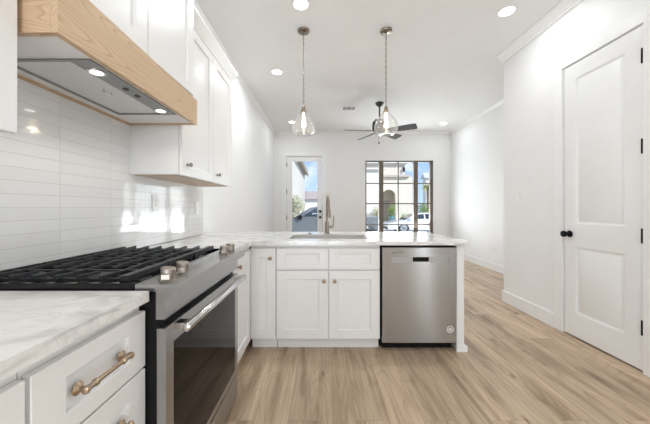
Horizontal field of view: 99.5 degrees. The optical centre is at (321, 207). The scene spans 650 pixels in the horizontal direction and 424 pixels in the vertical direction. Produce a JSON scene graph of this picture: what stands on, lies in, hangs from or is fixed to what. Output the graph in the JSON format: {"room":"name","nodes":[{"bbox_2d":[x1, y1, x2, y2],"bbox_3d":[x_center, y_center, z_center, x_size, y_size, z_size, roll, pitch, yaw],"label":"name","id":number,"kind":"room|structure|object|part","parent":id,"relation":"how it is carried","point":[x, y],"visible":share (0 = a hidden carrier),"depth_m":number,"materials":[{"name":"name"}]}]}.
{"room":"kitchen","nodes":[
{"label":"kitchen","id":0,"kind":"room"},
{"bbox_2d":[151,77,273,245],"bbox_3d":[-1.274,-0.365,1.850,0.150,3.050,10.400,0,0,0],"label":"wall","id":1,"kind":"structure","parent":0,"point":[248,205],"depth_m":4.31,"materials":[{"name":"paint"}]},
{"bbox_2d":[0,0,16,132],"bbox_3d":[-1.002,-0.751,0.248,0.372,1.083,1.096,0,0,0],"label":"upper cabinet","id":2,"kind":"object","parent":1,"relation":"attached to","point":[8,8],"visible":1,"depth_m":0.76,"materials":[{"name":"paint"}]},
{"bbox_2d":[0,78,202,270],"bbox_3d":[-1.194,-0.170,1.074,0.010,0.860,3.348,0,0,0],"label":"backsplash","id":3,"kind":"structure","parent":1,"relation":"attached to","point":[68,188],"depth_m":1.31,"materials":[{"name":"white tile"}]},
{"bbox_2d":[89,0,193,95],"bbox_3d":[-0.962,-1.161,1.244,0.452,0.948,0.916,0,0,0],"label":"upper cabinet","id":4,"kind":"object","parent":1,"relation":"attached to","point":[163,29],"visible":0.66,"depth_m":1.38,"materials":[{"name":"paint"}]},
{"bbox_2d":[17,0,196,124],"bbox_3d":[-0.977,-0.593,1.242,0.422,0.186,0.890,0,0,0],"label":"range hood","id":5,"kind":"object","parent":4,"relation":"attached to","point":[68,49],"visible":1,"depth_m":1.05,"materials":[{"name":"brown wood"}]},
{"bbox_3d":[-1.177,-0.584,1.242,0.021,0.149,0.850,0,0,0],"label":"wall rail","id":6,"kind":"part","parent":5,"relation":"part of","materials":[{"name":"brown wood"}]},
{"bbox_2d":[90,70,103,74],"bbox_3d":[-0.848,-0.510,1.035,0.042,0.002,0.042,0,0,8],"label":"lamp","id":7,"kind":"object","parent":5,"relation":"on","point":[95,72],"depth_m":1.03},
{"bbox_3d":[-0.796,-1.122,1.014,0.020,0.868,0.454,0,0,0],"label":"door","id":8,"kind":"part","parent":4,"relation":"part of","materials":[{"name":"paint"}]},
{"bbox_3d":[-0.796,-1.122,1.466,0.020,0.868,0.441,0,0,0],"label":"door","id":9,"kind":"part","parent":4,"relation":"part of","materials":[{"name":"paint"}]},
{"bbox_2d":[152,194,158,210],"bbox_3d":[-1.185,-0.037,1.960,0.008,0.117,0.072,0,0,0],"label":"wall outlet","id":10,"kind":"object","parent":1,"relation":"attached to","point":[155,198],"visible":1,"depth_m":1.95,"materials":[{"name":"plastic"}]},
{"bbox_2d":[155,198,157,207],"bbox_3d":[-1.182,-0.037,1.960,0.002,0.068,0.033,0,0,0],"label":"receptacle","id":11,"kind":"object","parent":10,"relation":"attached to","point":[156,199],"depth_m":1.96,"materials":[{"name":"plastic"}]},
{"bbox_2d":[130,6,237,186],"bbox_3d":[-1.002,-0.748,2.180,0.372,1.090,0.956,0,0,0],"label":"upper cabinet","id":12,"kind":"object","parent":1,"relation":"attached to","point":[200,155],"visible":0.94,"depth_m":1.99,"materials":[{"name":"paint"}]},
{"bbox_3d":[-0.876,-0.710,1.951,0.020,1.009,0.492,0,0,0],"label":"door","id":13,"kind":"part","parent":12,"relation":"part of","materials":[{"name":"paint"}]},
{"bbox_3d":[-1.002,-1.256,2.180,0.372,0.074,0.956,0,0,0],"label":"crown","id":14,"kind":"part","parent":12,"relation":"part of","materials":[{"name":"paint"}]},
{"bbox_3d":[-0.876,-0.710,2.423,0.020,1.009,0.440,0,0,0],"label":"door","id":15,"kind":"part","parent":12,"relation":"part of","materials":[{"name":"paint"}]},
{"bbox_2d":[195,202,198,213],"bbox_3d":[-1.184,0.000,2.615,0.009,0.117,0.072,0,0,0],"label":"wall switch","id":16,"kind":"object","parent":1,"relation":"attached to","point":[196,203],"visible":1,"depth_m":2.60,"materials":[{"name":"plastic"}]},
{"bbox_2d":[194,0,275,133],"bbox_3d":[-1.173,-1.862,1.825,0.051,0.055,10.050,0,0,0],"label":"trim","id":17,"kind":"structure","parent":1,"relation":"attached to","point":[239,77],"depth_m":3.79,"materials":[{"name":"paint"}]},
{"bbox_2d":[305,191,316,210],"bbox_3d":[-1.850,-0.540,46.500,8.900,4.600,6.200,0,0,0],"label":"house","id":18,"kind":"structure","parent":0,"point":[310,196],"depth_m":44.00,"materials":[{"name":"white paint"}]},
{"bbox_2d":[274,133,449,236],"bbox_3d":[1.000,-0.365,6.950,4.399,3.050,0.200,0,0,0],"label":"wall","id":19,"kind":"structure","parent":0,"point":[347,155],"depth_m":6.85,"materials":[{"name":"paint"}]},
{"bbox_2d":[286,157,321,231],"bbox_3d":[-0.446,-0.069,6.872,0.898,2.428,0.107,0,0,0],"label":"door","id":20,"kind":"structure","parent":19,"relation":"in","point":[290,160],"depth_m":6.88,"materials":[{"name":"paint"}]},
{"bbox_2d":[282,152,326,231],"bbox_3d":[-0.439,-0.110,6.941,1.103,2.540,0.218,0,0,0],"label":"trim","id":21,"kind":"structure","parent":19,"relation":"attached to","point":[285,155],"depth_m":6.83,"materials":[{"name":"paint"}]},
{"bbox_2d":[276,132,448,133],"bbox_3d":[1.000,-1.862,6.824,4.295,0.055,0.051,0,0,0],"label":"trim","id":22,"kind":"structure","parent":19,"relation":"attached to","point":[276,132],"depth_m":6.81,"materials":[{"name":"paint"}]},
{"bbox_2d":[365,161,432,232],"bbox_3d":[1.929,-0.133,6.910,1.693,2.105,0.080,0,0,0],"label":"window","id":23,"kind":"structure","parent":19,"relation":"in","point":[380,183],"depth_m":6.88,"materials":[{"name":"brown metal"}]},
{"bbox_2d":[196,0,560,131],"bbox_3d":[1.000,-1.965,1.850,4.699,0.150,10.400,0,0,0],"label":"ceiling","id":24,"kind":"structure","parent":0,"point":[443,64],"depth_m":3.39,"materials":[{"name":"paint"}]},
{"bbox_2d":[271,69,282,74],"bbox_3d":[-0.625,-1.887,3.820,0.160,0.006,0.160,0,0,0],"label":"recessed light","id":25,"kind":"object","parent":24,"relation":"in","point":[274,71],"visible":1,"depth_m":3.83,"materials":[{"name":"paint"}]},
{"bbox_2d":[292,0,309,10],"bbox_3d":[-0.195,-1.887,2.550,0.160,0.006,0.160,0,0,0],"label":"recessed light","id":26,"kind":"object","parent":24,"relation":"in","point":[301,5],"visible":1,"depth_m":2.55,"materials":[{"name":"paint"}]},
{"bbox_2d":[292,27,314,136],"bbox_3d":[-0.196,-1.333,2.930,0.251,1.113,0.251,0,0,0],"label":"pendant light","id":27,"kind":"object","parent":24,"relation":"hanging from","point":[303,31],"visible":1,"depth_m":2.92,"materials":[{"name":"clear glass"}]},
{"bbox_3d":[-0.196,-0.902,2.930,0.251,0.251,0.251,0,0,0],"label":"lamp shade","id":28,"kind":"part","parent":27,"relation":"part of","materials":[{"name":"clear glass"}]},
{"bbox_3d":[-0.196,-0.946,2.930,0.028,0.139,0.028,0,0,0],"label":"bulb","id":29,"kind":"part","parent":27,"relation":"part of","materials":[{"name":"white glass"}]},
{"bbox_3d":[-0.196,-1.471,2.930,0.016,0.770,0.016,0,0,-45],"label":"chain","id":30,"kind":"part","parent":27,"relation":"part of","materials":[{"name":"silver metal"}]},
{"bbox_2d":[341,106,356,110],"bbox_3d":[0.508,-1.885,5.210,0.280,0.008,0.200,0,0,0],"label":"ceiling vent","id":31,"kind":"object","parent":24,"relation":"in","point":[344,108],"visible":1,"depth_m":5.22,"materials":[{"name":"metal"}]},
{"bbox_2d":[348,101,416,143],"bbox_3d":[1.008,-1.517,4.932,1.240,0.746,1.253,0,0,0],"label":"ceiling fan","id":32,"kind":"object","parent":24,"relation":"hanging from","point":[380,128],"visible":0.98,"depth_m":4.86,"materials":[{"name":"black metal"}]},
{"bbox_3d":[1.035,-1.472,4.950,0.256,0.267,0.256,0,0,0],"label":"motor","id":33,"kind":"part","parent":32,"relation":"part of","materials":[{"name":"metal"}]},
{"bbox_3d":[0.957,-1.381,4.550,0.156,0.057,0.475,0,0,11],"label":"blade","id":34,"kind":"part","parent":32,"relation":"part of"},
{"bbox_3d":[1.333,-1.381,5.228,0.475,0.057,0.156,0,0,-43],"label":"blade","id":35,"kind":"part","parent":32,"relation":"part of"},
{"bbox_3d":[1.391,-1.381,4.752,0.475,0.057,0.156,0,0,29],"label":"blade","id":36,"kind":"part","parent":32,"relation":"part of","materials":[{"name":"black wood"}]},
{"bbox_2d":[374,27,397,136],"bbox_3d":[0.682,-1.333,2.930,0.251,1.113,0.251,0,0,0],"label":"pendant light","id":37,"kind":"object","parent":24,"relation":"hanging from","point":[385,31],"visible":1,"depth_m":2.92,"materials":[{"name":"clear glass"}]},
{"bbox_3d":[0.682,-0.902,2.930,0.251,0.251,0.251,0,0,0],"label":"lamp shade","id":38,"kind":"part","parent":37,"relation":"part of","materials":[{"name":"clear glass"}]},
{"bbox_3d":[0.682,-1.471,2.930,0.016,0.770,0.016,0,0,-45],"label":"chain","id":39,"kind":"part","parent":37,"relation":"part of","materials":[{"name":"silver metal"}]},
{"bbox_2d":[497,5,516,16],"bbox_3d":[1.775,-1.887,2.640,0.160,0.006,0.160,0,0,0],"label":"recessed light","id":40,"kind":"object","parent":24,"relation":"in","point":[508,10],"visible":1,"depth_m":2.64,"materials":[{"name":"paint"}]},
{"bbox_2d":[366,162,411,228],"bbox_3d":[5.200,-1.790,26.650,6.000,7.100,8.700,0,0,0],"label":"house","id":41,"kind":"structure","parent":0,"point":[389,168],"depth_m":25.00,"materials":[{"name":"beige paint"}]},
{"bbox_3d":[6.082,0.510,26.860,0.900,2.500,0.079,0,0,0],"label":"entry door","id":42,"kind":"part","parent":41,"relation":"part of","materials":[{"name":"brown wood"}]},
{"bbox_3d":[6.268,-2.888,24.840,3.264,0.180,0.320,0,0,0],"label":"cornice","id":43,"kind":"part","parent":41,"relation":"part of","materials":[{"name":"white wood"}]},
{"bbox_2d":[224,260,649,423],"bbox_3d":[1.000,1.220,1.850,4.699,0.120,10.400,0,0,0],"label":"floor","id":44,"kind":"structure","parent":0,"point":[516,368],"depth_m":1.85,"materials":[{"name":"brown wood"}]},
{"bbox_2d":[0,373,24,423],"bbox_3d":[-0.865,0.729,0.065,0.664,0.863,0.929,0,0,0],"label":"base cabinet","id":45,"kind":"object","parent":44,"relation":"on","point":[12,391],"visible":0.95,"depth_m":0.51,"materials":[{"name":"paint"}]},
{"bbox_2d":[0,291,148,380],"bbox_3d":[-0.869,0.280,0.137,0.640,0.033,1.473,0,0,0],"label":"countertop","id":46,"kind":"structure","parent":45,"relation":"on","point":[34,325],"depth_m":0.67,"materials":[{"name":"white stone"}]},
{"bbox_2d":[16,307,144,423],"bbox_3d":[-0.864,0.729,0.707,0.666,0.863,0.352,0,0,0],"label":"base cabinet","id":47,"kind":"object","parent":44,"relation":"on","point":[98,377],"visible":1,"depth_m":0.69,"materials":[{"name":"paint"}]},
{"bbox_3d":[-0.548,0.416,0.704,0.035,0.030,0.168,0,0,0],"label":"pull handle","id":48,"kind":"part","parent":47,"relation":"part of","materials":[{"name":"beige metal"}]},
{"bbox_3d":[-0.576,0.642,0.708,0.020,0.260,0.346,0,0,0],"label":"drawer","id":49,"kind":"part","parent":47,"relation":"part of","materials":[{"name":"paint"}]},
{"bbox_3d":[-0.548,0.612,0.704,0.035,0.030,0.168,0,0,0],"label":"pull handle","id":50,"kind":"part","parent":47,"relation":"part of","materials":[{"name":"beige metal"}]},
{"bbox_2d":[0,243,246,423],"bbox_3d":[-0.815,0.681,1.268,0.744,0.958,0.768,0,0,0],"label":"range","id":51,"kind":"object","parent":44,"relation":"on","point":[191,366],"visible":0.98,"depth_m":1.06,"materials":[{"name":"silver metal"}]},
{"bbox_3d":[-1.043,0.246,0.985,0.100,0.022,0.100,0,0,0],"label":"burner","id":52,"kind":"part","parent":51,"relation":"part of","materials":[{"name":"metal"}]},
{"bbox_3d":[-0.787,0.246,0.985,0.120,0.022,0.120,0,0,0],"label":"burner","id":53,"kind":"part","parent":51,"relation":"part of","materials":[{"name":"metal"}]},
{"bbox_2d":[0,248,219,290],"bbox_3d":[-0.895,0.256,1.268,0.583,0.028,0.768,0,0,0],"label":"cooktop","id":54,"kind":"object","parent":51,"relation":"in","point":[23,282],"depth_m":1.02,"materials":[{"name":"black metal"}]},
{"bbox_3d":[-0.532,0.226,0.940,0.054,0.048,0.064,0,0,0],"label":"control knob","id":55,"kind":"part","parent":51,"relation":"part of","materials":[{"name":"metal"}]},
{"bbox_3d":[-0.532,0.226,1.040,0.054,0.048,0.064,0,0,0],"label":"control knob","id":56,"kind":"part","parent":51,"relation":"part of","materials":[{"name":"metal"}]},
{"bbox_3d":[-0.533,0.303,1.268,0.139,0.114,0.764,0,0,0],"label":"control panel","id":57,"kind":"part","parent":51,"relation":"part of","materials":[{"name":"metal"}]},
{"bbox_3d":[-0.520,0.683,1.268,0.030,0.587,0.758,0,0,0],"label":"oven door","id":58,"kind":"part","parent":51,"relation":"part of","materials":[{"name":"metal"}]},
{"bbox_3d":[-0.506,0.700,1.268,0.002,0.486,0.655,0,0,0],"label":"oven glass","id":59,"kind":"part","parent":51,"relation":"part of","materials":[{"name":"black glass"}]},
{"bbox_3d":[-0.473,0.403,1.273,0.062,0.029,0.702,0,0,0],"label":"oven handle","id":60,"kind":"part","parent":51,"relation":"part of","materials":[{"name":"metal"}]},
{"bbox_3d":[-0.520,1.052,1.268,0.027,0.127,0.758,0,0,0],"label":"storage drawer","id":61,"kind":"part","parent":51,"relation":"part of","materials":[{"name":"metal"}]},
{"bbox_3d":[-0.532,0.226,1.484,0.054,0.048,0.064,0,0,0],"label":"control knob","id":62,"kind":"part","parent":51,"relation":"part of","materials":[{"name":"metal"}]},
{"bbox_3d":[-0.532,0.226,1.584,0.054,0.048,0.064,0,0,0],"label":"control knob","id":63,"kind":"part","parent":51,"relation":"part of","materials":[{"name":"metal"}]},
{"bbox_2d":[233,246,249,362],"bbox_3d":[-0.865,0.729,1.947,0.664,0.863,0.586,0,0,0],"label":"base cabinet","id":64,"kind":"object","parent":44,"relation":"on","point":[243,264],"visible":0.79,"depth_m":2.02,"materials":[{"name":"paint"}]},
{"bbox_2d":[250,246,250,319],"bbox_3d":[-0.013,0.729,2.869,2.331,0.863,0.018,0,0,0],"label":"panel","id":65,"kind":"object","parent":44,"relation":"on","point":[250,246],"visible":0.02,"depth_m":2.86,"materials":[{"name":"paint"}]},
{"bbox_2d":[251,245,277,346],"bbox_3d":[-0.478,0.729,2.526,0.210,0.863,0.668,0,0,0],"label":"base cabinet","id":66,"kind":"object","parent":44,"relation":"on","point":[263,257],"visible":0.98,"depth_m":2.23,"materials":[{"name":"paint"}]},
{"bbox_2d":[276,245,379,346],"bbox_3d":[0.050,0.729,2.526,0.842,0.863,0.668,0,0,0],"label":"base cabinet","id":67,"kind":"object","parent":44,"relation":"on","point":[327,295],"visible":0.98,"depth_m":2.23,"materials":[{"name":"paint"}]},
{"bbox_3d":[-0.159,0.411,2.235,0.420,0.171,0.020,0,0,0],"label":"drawer","id":68,"kind":"part","parent":67,"relation":"part of","materials":[{"name":"paint"}]},
{"bbox_3d":[-0.159,0.783,2.235,0.420,0.553,0.020,0,0,0],"label":"door","id":69,"kind":"part","parent":67,"relation":"part of","materials":[{"name":"paint"}]},
{"bbox_2d":[149,232,468,248],"bbox_3d":[-0.013,0.280,2.351,2.352,0.033,1.398,0,0,0],"label":"countertop","id":70,"kind":"structure","parent":67,"relation":"on","point":[242,240],"depth_m":2.23,"materials":[{"name":"white stone"}]},
{"bbox_2d":[290,235,366,238],"bbox_3d":[0.060,0.385,2.542,0.682,0.231,0.377,0,0,0],"label":"sink","id":71,"kind":"object","parent":70,"relation":"in","point":[293,236],"visible":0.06,"depth_m":2.73,"materials":[{"name":"metal"}]},
{"bbox_2d":[324,194,333,233],"bbox_3d":[0.074,0.064,2.716,0.098,0.398,0.222,0,0,0],"label":"faucet","id":72,"kind":"object","parent":70,"relation":"on","point":[328,210],"visible":1,"depth_m":2.78,"materials":[{"name":"silver metal"}]},
{"bbox_3d":[0.058,0.004,2.715,0.027,0.278,0.196,0,0,-4],"label":"spout","id":73,"kind":"part","parent":72,"relation":"part of","materials":[{"name":"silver metal"}]},
{"bbox_3d":[0.262,0.411,2.235,0.411,0.171,0.020,0,0,0],"label":"drawer","id":74,"kind":"part","parent":67,"relation":"part of","materials":[{"name":"paint"}]},
{"bbox_3d":[0.262,0.783,2.235,0.411,0.553,0.020,0,0,0],"label":"door","id":75,"kind":"part","parent":67,"relation":"part of","materials":[{"name":"paint"}]},
{"bbox_2d":[378,245,455,347],"bbox_3d":[0.784,0.730,2.519,0.608,0.860,0.602,0,0,0],"label":"dishwasher","id":76,"kind":"object","parent":44,"relation":"on","point":[418,282],"visible":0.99,"depth_m":2.22,"materials":[{"name":"silver metal"}]},
{"bbox_3d":[0.785,1.126,2.292,0.578,0.068,0.015,0,0,0],"label":"kick plate","id":77,"kind":"part","parent":76,"relation":"part of","materials":[{"name":"black paint"}]},
{"bbox_2d":[451,245,467,351],"bbox_3d":[1.129,0.729,2.537,0.087,0.863,0.647,0,0,0],"label":"end panel","id":78,"kind":"object","parent":44,"relation":"on","point":[459,346],"visible":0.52,"depth_m":2.23,"materials":[{"name":"paint"}]},
{"bbox_2d":[450,104,503,265],"bbox_3d":[3.275,-0.365,5.178,0.150,3.050,3.745,0,0,0],"label":"wall","id":79,"kind":"structure","parent":0,"point":[477,148],"depth_m":5.62,"materials":[{"name":"paint"}]},
{"bbox_2d":[449,99,503,133],"bbox_3d":[3.175,-1.862,5.138,0.051,0.055,3.425,0,0,0],"label":"trim","id":80,"kind":"structure","parent":79,"relation":"attached to","point":[501,102],"depth_m":5.54,"materials":[{"name":"paint"}]},
{"bbox_2d":[504,0,649,312],"bbox_3d":[2.762,-0.365,0.113,1.000,3.050,6.625,0,0,0],"label":"wall","id":81,"kind":"structure","parent":0,"point":[529,74],"depth_m":2.90,"materials":[{"name":"paint"}]},
{"bbox_2d":[464,254,553,327],"bbox_3d":[2.723,1.093,1.825,0.954,0.135,10.050,0,0,0],"label":"baseboard","id":82,"kind":"structure","parent":81,"relation":"attached to","point":[529,308],"depth_m":3.14,"materials":[{"name":"paint"}]},
{"bbox_2d":[515,190,520,199],"bbox_3d":[2.257,-0.150,3.174,0.009,0.117,0.085,0,0,0],"label":"wall switch","id":83,"kind":"object","parent":81,"relation":"attached to","point":[517,192],"visible":1,"depth_m":3.16,"materials":[{"name":"plastic"}]},
{"bbox_2d":[497,0,582,63],"bbox_3d":[2.220,-1.844,0.113,0.085,0.092,6.625,0,0,0],"label":"trim","id":84,"kind":"structure","parent":81,"relation":"attached to","point":[563,7],"depth_m":2.80,"materials":[{"name":"paint"}]},
{"bbox_2d":[560,25,642,370],"bbox_3d":[2.241,-0.072,2.245,0.107,2.440,0.641,0,0,0],"label":"door","id":85,"kind":"structure","parent":81,"relation":"in","point":[602,233],"depth_m":2.19,"materials":[{"name":"paint"}]},
{"bbox_3d":[2.224,0.235,2.508,0.072,0.062,0.062,0,0,0],"label":"knob","id":86,"kind":"part","parent":85,"relation":"part of","materials":[{"name":"black paint"}]},
{"bbox_2d":[554,5,649,376],"bbox_3d":[2.312,-0.116,2.252,0.129,2.552,0.832,0,0,0],"label":"trim","id":87,"kind":"structure","parent":81,"relation":"attached to","point":[642,17],"depth_m":2.32,"materials":[{"name":"paint"}]},
{"label":"outside","id":88,"kind":"structure","parent":0,"visible":0},
{"bbox_2d":[383,228,428,231],"bbox_3d":[7.500,1.910,48.600,75.000,0.300,82.800,0,0,0],"label":"driveway","id":89,"kind":"structure","parent":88,"point":[386,230],"depth_m":21.51,"materials":[{"name":"concrete"}]},
{"bbox_2d":[292,195,305,217],"bbox_3d":[-1.614,0.497,15.184,1.447,2.526,1.230,0,0,0],"label":"shrub","id":90,"kind":"object","parent":89,"relation":"on","point":[295,204],"visible":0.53,"depth_m":15.04,"materials":[{"name":"green plant"}]},
{"bbox_2d":[292,162,308,216],"bbox_3d":[-4.920,-2.040,22.750,6.960,7.600,14.500,0,0,0],"label":"house","id":91,"kind":"structure","parent":89,"relation":"on","point":[299,169],"depth_m":22.61,"materials":[{"name":"white paint"}]},
{"bbox_2d":[292,207,385,231],"bbox_3d":[-0.135,0.829,13.567,6.170,1.858,2.074,0,0,0],"label":"pickup truck","id":92,"kind":"object","parent":89,"relation":"on","point":[306,221],"visible":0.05,"depth_m":12.70,"materials":[{"name":"blue paint"}]},
{"bbox_2d":[372,207,377,216],"bbox_3d":[4.332,0.816,22.001,0.712,1.888,0.739,0,0,19],"label":"shrub","id":93,"kind":"object","parent":89,"relation":"on","point":[374,211],"visible":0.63,"depth_m":21.94,"materials":[{"name":"green plant"}]},
{"bbox_2d":[387,205,394,220],"bbox_3d":[6.141,0.747,24.299,0.793,2.026,0.755,0,0,0],"label":"potted plant","id":94,"kind":"object","parent":89,"relation":"on","point":[391,210],"visible":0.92,"depth_m":24.17,"materials":[{"name":"green plant"}]},
{"bbox_2d":[383,212,428,231],"bbox_3d":[6.973,1.044,19.832,4.915,1.428,1.944,0,0,0],"label":"car","id":95,"kind":"object","parent":89,"relation":"on","point":[423,218],"visible":0.41,"depth_m":19.00,"materials":[{"name":"paint"}]},
{"bbox_2d":[418,202,428,212],"bbox_3d":[9.946,0.545,27.013,1.171,2.430,1.024,0,0,0],"label":"shrub","id":96,"kind":"object","parent":89,"relation":"on","point":[422,206],"visible":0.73,"depth_m":26.87,"materials":[{"name":"green plant"}]},
{"bbox_2d":[420,173,428,212],"bbox_3d":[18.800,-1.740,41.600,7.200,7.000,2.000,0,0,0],"label":"house","id":97,"kind":"structure","parent":89,"relation":"on","point":[425,176],"depth_m":41.18,"materials":[{"name":"white paint"}]},
{"bbox_2d":[422,184,428,212],"bbox_3d":[14.169,-0.775,36.931,2.037,5.077,1.860,0,0,31],"label":"palm tree","id":98,"kind":"object","parent":89,"relation":"on","point":[426,187],"visible":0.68,"depth_m":36.85,"materials":[{"name":"green plant"}]}
]}

